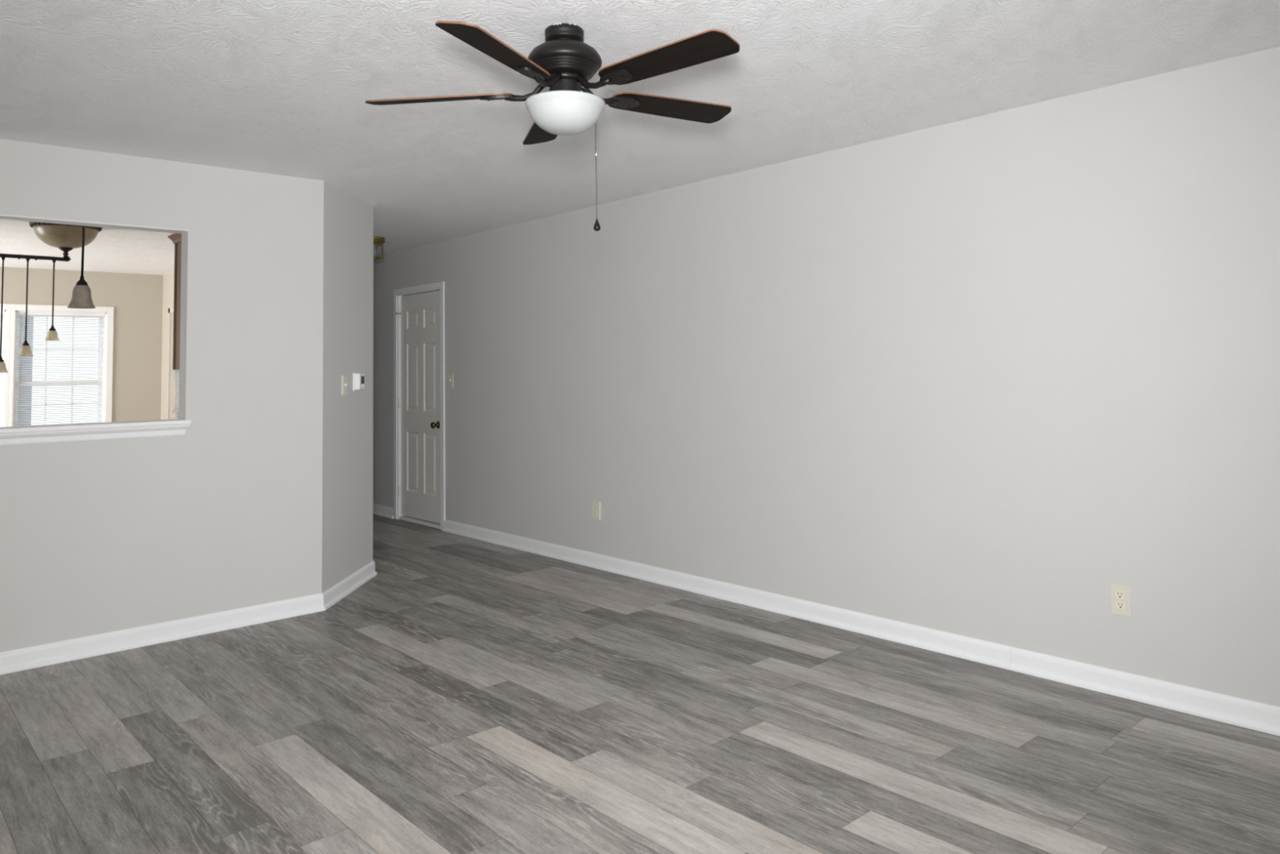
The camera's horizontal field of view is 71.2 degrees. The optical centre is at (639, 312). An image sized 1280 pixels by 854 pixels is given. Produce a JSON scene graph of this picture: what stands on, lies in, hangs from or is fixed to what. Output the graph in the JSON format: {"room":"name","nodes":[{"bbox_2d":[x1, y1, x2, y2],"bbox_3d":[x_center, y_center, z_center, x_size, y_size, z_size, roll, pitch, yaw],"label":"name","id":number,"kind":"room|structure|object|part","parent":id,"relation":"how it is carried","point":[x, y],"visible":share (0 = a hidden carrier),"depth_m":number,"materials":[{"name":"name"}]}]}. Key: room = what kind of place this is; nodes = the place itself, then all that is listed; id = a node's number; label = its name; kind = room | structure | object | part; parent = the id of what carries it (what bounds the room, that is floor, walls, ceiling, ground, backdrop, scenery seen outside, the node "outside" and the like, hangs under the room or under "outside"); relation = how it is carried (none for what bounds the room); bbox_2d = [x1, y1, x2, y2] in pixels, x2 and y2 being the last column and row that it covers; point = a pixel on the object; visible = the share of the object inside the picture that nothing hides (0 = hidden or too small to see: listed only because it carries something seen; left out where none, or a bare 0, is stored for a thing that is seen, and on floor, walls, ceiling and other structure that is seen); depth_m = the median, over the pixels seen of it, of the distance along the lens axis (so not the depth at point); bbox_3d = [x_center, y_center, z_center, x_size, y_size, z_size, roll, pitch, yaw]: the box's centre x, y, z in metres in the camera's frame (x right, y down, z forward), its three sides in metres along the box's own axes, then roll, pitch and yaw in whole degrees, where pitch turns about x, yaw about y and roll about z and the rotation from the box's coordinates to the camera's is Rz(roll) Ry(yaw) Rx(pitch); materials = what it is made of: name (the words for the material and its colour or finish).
{"room":"empty living room","nodes":[
{"label":"empty living room","id":0,"kind":"room"},
{"bbox_2d":[0,266,163,422],"bbox_3d":[-6.860,0.746,8.403,4.260,2.440,0.120,2,-5,-42],"label":"wall","id":1,"kind":"structure","parent":0,"point":[136,300],"depth_m":9.57,"materials":[{"name":"beige paint"}]},
{"bbox_2d":[0,303,11,426],"bbox_3d":[-6.623,0.548,8.598,0.900,1.294,0.170,2,-5,-42],"label":"window","id":2,"kind":"structure","parent":1,"relation":"in","point":[6,308],"depth_m":8.85,"materials":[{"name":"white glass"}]},
{"bbox_3d":[-6.630,0.919,8.609,0.778,0.488,0.028,2,-5,-42],"label":"sash","id":3,"kind":"part","parent":2,"relation":"part of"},
{"bbox_3d":[-6.660,0.351,8.667,0.778,0.743,0.028,2,-5,-42],"label":"sash","id":4,"kind":"part","parent":2,"relation":"part of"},
{"bbox_2d":[0,311,4,426],"bbox_3d":[-6.608,0.573,8.599,0.770,1.195,0.031,2,-5,-42],"label":"window blind","id":5,"kind":"object","parent":2,"relation":"attached to","point":[0,311],"visible":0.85,"depth_m":8.86,"materials":[{"name":"white plastic"}]},
{"bbox_2d":[8,303,114,426],"bbox_3d":[-5.953,0.574,9.200,0.900,1.294,0.170,2,-5,-42],"label":"window","id":6,"kind":"structure","parent":1,"relation":"in","point":[108,339],"depth_m":9.27,"materials":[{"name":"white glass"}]},
{"bbox_3d":[-5.979,0.944,9.194,0.778,0.488,0.028,2,-5,-42],"label":"sash","id":7,"kind":"part","parent":6,"relation":"part of","materials":[{"name":"white plastic"}]},
{"bbox_2d":[13,311,104,426],"bbox_3d":[-5.953,0.598,9.179,0.770,1.195,0.042,2,-5,-42],"label":"window blind","id":8,"kind":"object","parent":6,"relation":"attached to","point":[18,313],"visible":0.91,"depth_m":9.19,"materials":[{"name":"white plastic"}]},
{"bbox_3d":[-6.125,0.594,9.013,0.002,1.163,0.002,2,-5,-42],"label":"ladder cord","id":9,"kind":"part","parent":8,"relation":"part of","materials":[{"name":"white fabric"}]},
{"bbox_3d":[-5.947,0.601,9.173,0.002,1.163,0.002,2,-5,-42],"label":"ladder cord","id":10,"kind":"part","parent":8,"relation":"part of","materials":[{"name":"white fabric"}]},
{"bbox_3d":[-5.770,0.608,9.332,0.002,1.163,0.002,2,-5,-42],"label":"ladder cord","id":11,"kind":"part","parent":8,"relation":"part of","materials":[{"name":"white fabric"}]},
{"bbox_3d":[-6.009,0.376,9.251,0.778,0.743,0.028,2,-5,-42],"label":"sash","id":12,"kind":"part","parent":6,"relation":"part of","materials":[{"name":"white plastic"}]},
{"bbox_2d":[0,138,324,652],"bbox_3d":[-3.214,0.404,3.916,3.671,2.440,0.115,2,-5,-42],"label":"wall","id":13,"kind":"structure","parent":0,"point":[225,513],"depth_m":4.65,"materials":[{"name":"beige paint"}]},
{"bbox_2d":[0,214,191,445],"bbox_3d":[-2.969,0.079,4.141,1.619,1.064,0.169,2,-5,-42],"label":"trim","id":14,"kind":"structure","parent":13,"relation":"attached to","point":[33,434],"depth_m":4.33,"materials":[{"name":"white wood"}]},
{"bbox_2d":[0,560,377,674],"bbox_3d":[-2.923,1.583,4.059,0.555,0.094,4.337,-4,-5,40],"label":"baseboard","id":15,"kind":"structure","parent":13,"relation":"attached to","point":[43,655],"depth_m":4.51,"materials":[{"name":"white wood"}]},
{"bbox_2d":[160,271,173,419],"bbox_3d":[-3.554,0.658,7.910,0.005,2.440,5.040,2,-5,-42],"label":"wall","id":16,"kind":"structure","parent":0,"point":[168,279],"depth_m":9.70,"materials":[{"name":"beige paint"}]},
{"bbox_2d":[166,306,173,419],"bbox_3d":[-4.656,0.944,9.106,0.020,2.057,1.140,2,-5,-42],"label":"trim","id":17,"kind":"structure","parent":16,"relation":"attached to","point":[170,309],"depth_m":9.52,"materials":[{"name":"beige paint"}]},
{"bbox_2d":[168,312,175,419],"bbox_3d":[-4.652,0.972,9.108,0.010,2.000,1.020,2,-5,-42],"label":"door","id":18,"kind":"structure","parent":16,"relation":"in","point":[171,404],"depth_m":9.45,"materials":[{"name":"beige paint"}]},
{"bbox_2d":[178,233,182,405],"bbox_3d":[-3.273,0.406,3.943,3.620,2.440,0.004,2,-5,-42],"label":"wall","id":19,"kind":"structure","parent":0,"point":[181,233],"depth_m":4.72,"materials":[{"name":"beige paint"}]},
{"bbox_2d":[168,233,181,369],"bbox_3d":[-2.297,-0.055,5.059,0.624,0.743,0.291,2,-5,-42],"label":"upper cabinet","id":20,"kind":"object","parent":19,"relation":"attached to","point":[175,238],"visible":0.12,"depth_m":4.91,"materials":[{"name":"brown wood"}]},
{"bbox_3d":[-2.303,-0.404,5.081,0.624,0.044,0.291,2,-5,-42],"label":"crown moulding","id":21,"kind":"part","parent":20,"relation":"part of","materials":[{"name":"brown wood"}]},
{"bbox_2d":[170,369,179,418],"bbox_3d":[-2.554,0.477,4.935,0.067,0.324,0.062,2,-5,-42],"label":"holder","id":22,"kind":"object","parent":20,"relation":"hanging from","point":[175,410],"visible":0.48,"depth_m":4.92,"materials":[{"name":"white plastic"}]},
{"bbox_3d":[-2.553,0.593,4.927,0.016,0.091,0.016,2,-5,-42],"label":"stem","id":23,"kind":"part","parent":22,"relation":"part of","materials":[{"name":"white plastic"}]},
{"bbox_3d":[-2.349,-0.030,5.136,0.596,0.703,0.045,2,-5,-42],"label":"frame","id":24,"kind":"part","parent":20,"relation":"part of","materials":[{"name":"brown wood"}]},
{"bbox_2d":[321,181,373,592],"bbox_3d":[-1.850,0.483,5.572,0.144,2.440,0.949,-1,-4,0],"label":"wall","id":25,"kind":"structure","parent":0,"point":[347,544],"depth_m":5.47,"materials":[{"name":"beige paint"}]},
{"bbox_2d":[342,375,347,395],"bbox_3d":[-1.788,0.440,5.424,0.020,0.118,0.072,-1,-4,2],"label":"light switch","id":26,"kind":"object","parent":25,"relation":"attached to","point":[344,384],"visible":1,"depth_m":5.42,"materials":[{"name":"beige plastic"}]},
{"bbox_2d":[352,372,364,391],"bbox_3d":[-1.769,0.434,5.634,0.042,0.116,0.120,-1,-4,2],"label":"thermostat","id":27,"kind":"object","parent":25,"relation":"attached to","point":[358,379],"visible":1,"depth_m":5.59,"materials":[{"name":"white plastic"}]},
{"bbox_3d":[-1.786,0.434,5.635,0.008,0.116,0.120,-1,-4,2],"label":"plate","id":28,"kind":"part","parent":27,"relation":"part of","materials":[{"name":"white plastic"}]},
{"bbox_2d":[0,514,1279,853],"bbox_3d":[-1.881,1.615,3.708,5.687,0.050,10.840,2,-5,-42],"label":"floor","id":29,"kind":"structure","parent":0,"point":[471,695],"depth_m":3.19,"materials":[{"name":"grey laminate"}]},
{"bbox_2d":[0,0,1279,275],"bbox_3d":[-2.399,-0.854,4.377,5.667,0.100,12.240,2,-5,-42],"label":"ceiling","id":30,"kind":"structure","parent":0,"point":[282,87],"depth_m":3.46,"materials":[{"name":"white paint"}]},
{"bbox_2d":[0,221,102,373],"bbox_3d":[-4.314,-0.113,6.341,0.846,1.070,0.452,2,-5,-42],"label":"chandelier","id":31,"kind":"object","parent":30,"relation":"hanging from","point":[66,237],"visible":0.91,"depth_m":6.36,"materials":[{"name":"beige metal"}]},
{"bbox_3d":[-4.443,-0.041,6.220,0.024,0.704,0.024,2,-5,-42],"label":"pendant cord","id":32,"kind":"part","parent":31,"relation":"part of","materials":[{"name":"black metal"}]},
{"bbox_3d":[-4.435,0.378,6.194,0.100,0.076,0.100,2,-5,-42],"label":"lamp shade","id":33,"kind":"part","parent":31,"relation":"part of","materials":[{"name":"beige glass"}]},
{"bbox_3d":[-4.331,0.268,6.297,0.100,0.076,0.100,2,-5,-42],"label":"lamp shade","id":34,"kind":"part","parent":31,"relation":"part of","materials":[{"name":"beige glass"}]},
{"bbox_3d":[-4.337,-0.094,6.319,0.024,0.590,0.024,2,-5,-42],"label":"pendant cord","id":35,"kind":"part","parent":31,"relation":"part of","materials":[{"name":"black metal"}]},
{"bbox_3d":[-4.216,0.164,6.409,0.100,0.073,0.100,2,-5,-42],"label":"lamp shade","id":36,"kind":"part","parent":31,"relation":"part of","materials":[{"name":"beige glass"}]},
{"bbox_3d":[-4.221,-0.143,6.428,0.024,0.482,0.024,2,-5,-42],"label":"pendant cord","id":37,"kind":"part","parent":31,"relation":"part of","materials":[{"name":"black metal"}]},
{"bbox_3d":[-4.177,-0.621,6.505,0.452,0.040,0.452,2,-5,-42],"label":"ceiling plate","id":38,"kind":"part","parent":31,"relation":"part of","materials":[{"name":"black metal"}]},
{"bbox_3d":[-4.175,-0.540,6.500,0.400,0.142,0.400,2,-5,-42],"label":"lamp shade","id":39,"kind":"part","parent":31,"relation":"part of","materials":[{"name":"beige glass"}]},
{"bbox_2d":[66,226,95,308],"bbox_3d":[-3.188,-0.386,5.112,0.142,0.716,0.142,2,-5,-42],"label":"pendant light","id":40,"kind":"object","parent":30,"relation":"hanging from","point":[82,293],"visible":0.79,"depth_m":5.07,"materials":[{"name":"beige glass"}]},
{"bbox_3d":[-3.183,-0.093,5.094,0.142,0.128,0.142,2,-5,-42],"label":"lamp shade","id":41,"kind":"part","parent":40,"relation":"part of","materials":[{"name":"grey glass"}]},
{"bbox_3d":[-3.188,-0.464,5.118,0.016,0.520,0.013,2,-5,-42],"label":"rod","id":42,"kind":"part","parent":40,"relation":"part of","materials":[{"name":"black metal"}]},
{"bbox_2d":[373,235,385,261],"bbox_3d":[-2.205,-0.528,7.384,0.196,0.184,0.196,2,-5,-42],"label":"hall ceiling light","id":43,"kind":"object","parent":30,"relation":"attached to","point":[377,241],"visible":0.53,"depth_m":7.37,"materials":[{"name":"gold metal"}]},
{"bbox_3d":[-2.205,-0.523,7.383,0.052,0.102,0.052,2,-5,-42],"label":"bulb","id":44,"kind":"part","parent":43,"relation":"part of","materials":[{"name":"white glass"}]},
{"bbox_3d":[-2.204,-0.454,7.379,0.120,0.008,0.120,2,-5,-42],"label":"frame","id":45,"kind":"part","parent":43,"relation":"part of","materials":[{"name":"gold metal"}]},
{"bbox_3d":[-2.126,-0.510,7.378,0.014,0.144,0.013,2,-5,-42],"label":"post","id":46,"kind":"part","parent":43,"relation":"part of","materials":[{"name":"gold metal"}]},
{"bbox_2d":[364,21,739,231],"bbox_3d":[-0.207,-0.606,2.918,1.261,0.652,1.255,2,-5,-42],"label":"ceiling fan","id":47,"kind":"object","parent":30,"relation":"hanging from","point":[563,64],"visible":1,"depth_m":2.84,"materials":[{"name":"black metal"}]},
{"bbox_3d":[-0.662,-0.708,2.957,0.484,0.006,0.133,-2,8,4],"label":"blade","id":48,"kind":"part","parent":47,"relation":"part of","materials":[{"name":"brown wood"}]},
{"bbox_3d":[-0.401,-0.743,2.544,0.133,0.006,0.484,11,1,22],"label":"blade","id":49,"kind":"part","parent":47,"relation":"part of","materials":[{"name":"brown wood"}]},
{"bbox_3d":[-0.348,-0.696,3.333,0.133,0.006,0.484,-12,-1,-15],"label":"blade","id":50,"kind":"part","parent":47,"relation":"part of","materials":[{"name":"black wood"}]},
{"bbox_3d":[-0.244,-0.639,2.925,0.263,0.106,0.263,2,-5,-42],"label":"lamp shade","id":51,"kind":"part","parent":47,"relation":"part of","materials":[{"name":"white glass"}]},
{"bbox_3d":[-0.177,-0.520,2.984,0.004,0.410,0.087,-4,-5,45],"label":"pull chain","id":52,"kind":"part","parent":47,"relation":"part of","materials":[{"name":"grey metal"}]},
{"bbox_3d":[0.074,-0.753,2.664,0.484,0.006,0.133,-5,-17,40],"label":"blade","id":53,"kind":"part","parent":47,"relation":"part of","materials":[{"name":"brown wood"}]},
{"bbox_3d":[0.107,-0.724,3.152,0.484,0.006,0.133,0,-16,-32],"label":"blade","id":54,"kind":"part","parent":47,"relation":"part of","materials":[{"name":"brown wood"}]},
{"bbox_2d":[373,46,1279,706],"bbox_3d":[0.161,0.453,5.637,0.140,2.440,10.840,2,-5,-42],"label":"wall","id":55,"kind":"structure","parent":0,"point":[980,377],"depth_m":4.17,"materials":[{"name":"beige paint"}]},
{"bbox_2d":[373,502,393,518],"bbox_3d":[-2.833,1.876,8.787,0.024,0.094,1.762,2,-5,-42],"label":"baseboard","id":56,"kind":"structure","parent":55,"relation":"attached to","point":[378,509],"depth_m":8.28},
{"bbox_2d":[395,290,439,523],"bbox_3d":[-1.953,0.817,7.881,0.101,1.984,0.784,2,-5,-42],"label":"door","id":57,"kind":"structure","parent":55,"relation":"in","point":[419,402],"depth_m":7.89,"materials":[{"name":"white paint"}]},
{"bbox_3d":[-1.751,0.958,7.623,0.066,0.064,0.064,2,-5,-42],"label":"knob","id":58,"kind":"part","parent":57,"relation":"part of","materials":[{"name":"black metal"}]},
{"bbox_2d":[393,281,444,530],"bbox_3d":[-1.916,0.804,7.895,0.114,2.090,0.911,2,-5,-42],"label":"trim","id":59,"kind":"structure","parent":55,"relation":"attached to","point":[397,293],"depth_m":8.11,"materials":[{"name":"white wood"}]},
{"bbox_2d":[399,515,440,528],"bbox_3d":[-1.892,1.834,7.836,0.098,0.028,0.759,2,-5,-42],"label":"trim","id":60,"kind":"structure","parent":55,"relation":"attached to","point":[432,524],"depth_m":7.81,"materials":[{"name":"white wood"}]},
{"bbox_2d":[448,373,453,387],"bbox_3d":[-1.584,0.565,7.457,0.019,0.118,0.072,2,-5,-42],"label":"light switch","id":61,"kind":"object","parent":55,"relation":"attached to","point":[450,375],"visible":1,"depth_m":7.46,"materials":[{"name":"beige plastic"}]},
{"bbox_2d":[591,501,600,519],"bbox_3d":[-0.293,1.325,5.989,0.015,0.118,0.076,2,-5,-42],"label":"wall outlet","id":62,"kind":"object","parent":55,"relation":"attached to","point":[596,506],"visible":1,"depth_m":5.98,"materials":[{"name":"beige plastic"}]},
{"bbox_2d":[442,519,1279,736],"bbox_3d":[1.013,1.544,4.518,0.024,0.094,7.927,2,-5,-42],"label":"baseboard","id":63,"kind":"structure","parent":55,"relation":"attached to","point":[987,652],"depth_m":4.09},
{"bbox_2d":[1109,582,1131,617],"bbox_3d":[1.909,1.141,3.549,0.008,0.118,0.076,2,-5,-42],"label":"wall outlet","id":64,"kind":"object","parent":55,"relation":"attached to","point":[1120,595],"visible":1,"depth_m":3.55,"materials":[{"name":"beige plastic"}]},
{"bbox_2d":[1115,591,1124,598],"bbox_3d":[1.907,1.120,3.549,0.003,0.027,0.034,2,-5,-42],"label":"receptacle","id":65,"kind":"object","parent":64,"relation":"attached to","point":[1118,594],"depth_m":3.55,"materials":[{"name":"grey plastic"}]},
{"bbox_2d":[1115,601,1124,608],"bbox_3d":[1.907,1.161,3.546,0.003,0.027,0.034,2,-5,-42],"label":"receptacle","id":66,"kind":"object","parent":64,"relation":"attached to","point":[1119,605],"depth_m":3.55,"materials":[{"name":"grey plastic"}]},
{"label":"outside","id":67,"kind":"structure","parent":0,"visible":0},
{"bbox_3d":[-8.228,2.276,10.564,10.000,0.100,5.070,2,-5,-42],"label":"ground","id":68,"kind":"structure","parent":67,"visible":0},
{"bbox_2d":[17,316,33,425],"bbox_3d":[-6.709,0.642,9.680,0.245,3.000,0.260,2,-5,-42],"label":"porch post","id":69,"kind":"object","parent":68,"relation":"on","point":[20,317],"visible":0.04,"depth_m":9.62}
]}

